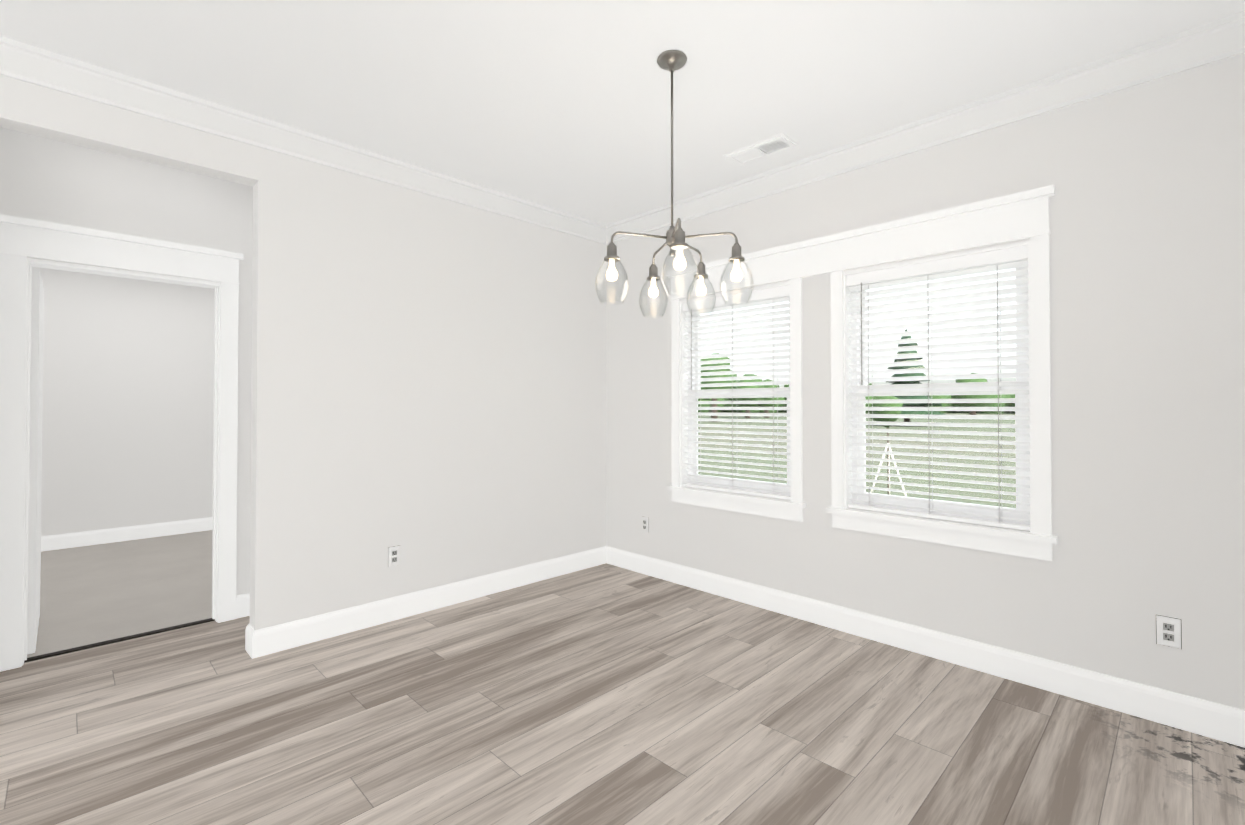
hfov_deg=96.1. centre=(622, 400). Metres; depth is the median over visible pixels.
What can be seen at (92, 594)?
floor
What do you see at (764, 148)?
ceiling vent
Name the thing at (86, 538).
baseboard
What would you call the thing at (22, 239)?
door frame
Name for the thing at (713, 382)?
tree
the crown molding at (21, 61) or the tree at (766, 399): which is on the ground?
the tree at (766, 399)
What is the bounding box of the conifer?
[886,329,945,421]
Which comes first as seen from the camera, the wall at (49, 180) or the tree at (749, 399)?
the wall at (49, 180)
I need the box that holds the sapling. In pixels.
[870,396,906,496]
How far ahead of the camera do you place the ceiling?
2.40 m
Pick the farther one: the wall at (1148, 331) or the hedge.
the hedge
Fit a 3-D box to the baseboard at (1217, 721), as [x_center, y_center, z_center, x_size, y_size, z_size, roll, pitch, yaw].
[1.166,1.251,3.287,0.015,0.135,3.700,1,-1,-45]
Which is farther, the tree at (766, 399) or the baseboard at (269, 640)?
the tree at (766, 399)
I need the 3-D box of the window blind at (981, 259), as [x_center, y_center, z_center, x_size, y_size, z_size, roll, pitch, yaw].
[1.603,-0.054,2.920,0.067,1.329,0.854,1,-1,-45]
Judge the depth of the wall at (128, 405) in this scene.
5.33 m
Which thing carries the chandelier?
hanging from the ceiling
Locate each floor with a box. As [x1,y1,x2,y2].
[0,563,1244,824]
[27,530,212,657]
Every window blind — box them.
[682,285,790,499]
[846,245,1029,530]
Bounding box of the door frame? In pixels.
[0,214,243,671]
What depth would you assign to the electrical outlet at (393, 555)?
3.37 m
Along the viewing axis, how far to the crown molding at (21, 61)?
2.83 m
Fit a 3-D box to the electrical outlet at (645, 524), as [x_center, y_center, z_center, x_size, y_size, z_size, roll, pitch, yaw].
[0.172,0.956,4.296,0.009,0.119,0.074,1,-1,-45]
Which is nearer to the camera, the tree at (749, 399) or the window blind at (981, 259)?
the window blind at (981, 259)
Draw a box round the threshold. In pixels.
[24,618,214,662]
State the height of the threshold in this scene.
0.009 m
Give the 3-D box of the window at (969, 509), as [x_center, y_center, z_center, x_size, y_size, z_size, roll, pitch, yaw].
[1.192,-0.109,3.362,0.193,1.687,2.270,1,-1,-45]
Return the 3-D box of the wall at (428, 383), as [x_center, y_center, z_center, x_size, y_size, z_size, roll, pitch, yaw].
[-2.150,-0.058,2.699,5.870,2.740,0.120,1,-1,-45]
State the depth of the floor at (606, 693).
2.20 m
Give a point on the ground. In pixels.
(971, 469)
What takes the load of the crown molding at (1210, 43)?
attached to the wall at (1148, 331)
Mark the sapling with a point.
(888, 419)
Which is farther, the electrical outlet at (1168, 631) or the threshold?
the threshold
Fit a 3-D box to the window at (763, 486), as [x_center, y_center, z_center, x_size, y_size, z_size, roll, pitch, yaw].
[0.809,-0.042,3.831,0.073,1.334,0.858,1,-1,-45]
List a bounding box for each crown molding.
[0,36,608,244]
[604,11,1244,242]
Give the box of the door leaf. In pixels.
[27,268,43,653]
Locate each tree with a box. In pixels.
[698,353,738,421]
[727,374,763,417]
[755,379,779,417]
[951,373,992,414]
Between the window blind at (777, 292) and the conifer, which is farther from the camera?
the conifer
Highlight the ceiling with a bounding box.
[0,0,1244,224]
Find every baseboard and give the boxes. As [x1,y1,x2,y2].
[41,517,212,550]
[245,546,604,658]
[605,546,1244,747]
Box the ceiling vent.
[723,133,798,165]
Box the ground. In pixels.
[698,412,1015,507]
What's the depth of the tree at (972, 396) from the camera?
99.88 m
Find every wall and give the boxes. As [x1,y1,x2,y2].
[0,75,605,629]
[0,127,252,595]
[32,267,214,535]
[606,53,1244,709]
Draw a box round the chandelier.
[595,50,753,317]
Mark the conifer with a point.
(913, 382)
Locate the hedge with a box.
[698,383,1014,413]
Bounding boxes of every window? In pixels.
[667,185,1057,560]
[688,295,790,495]
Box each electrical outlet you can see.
[388,545,399,566]
[642,516,648,532]
[1156,615,1181,648]

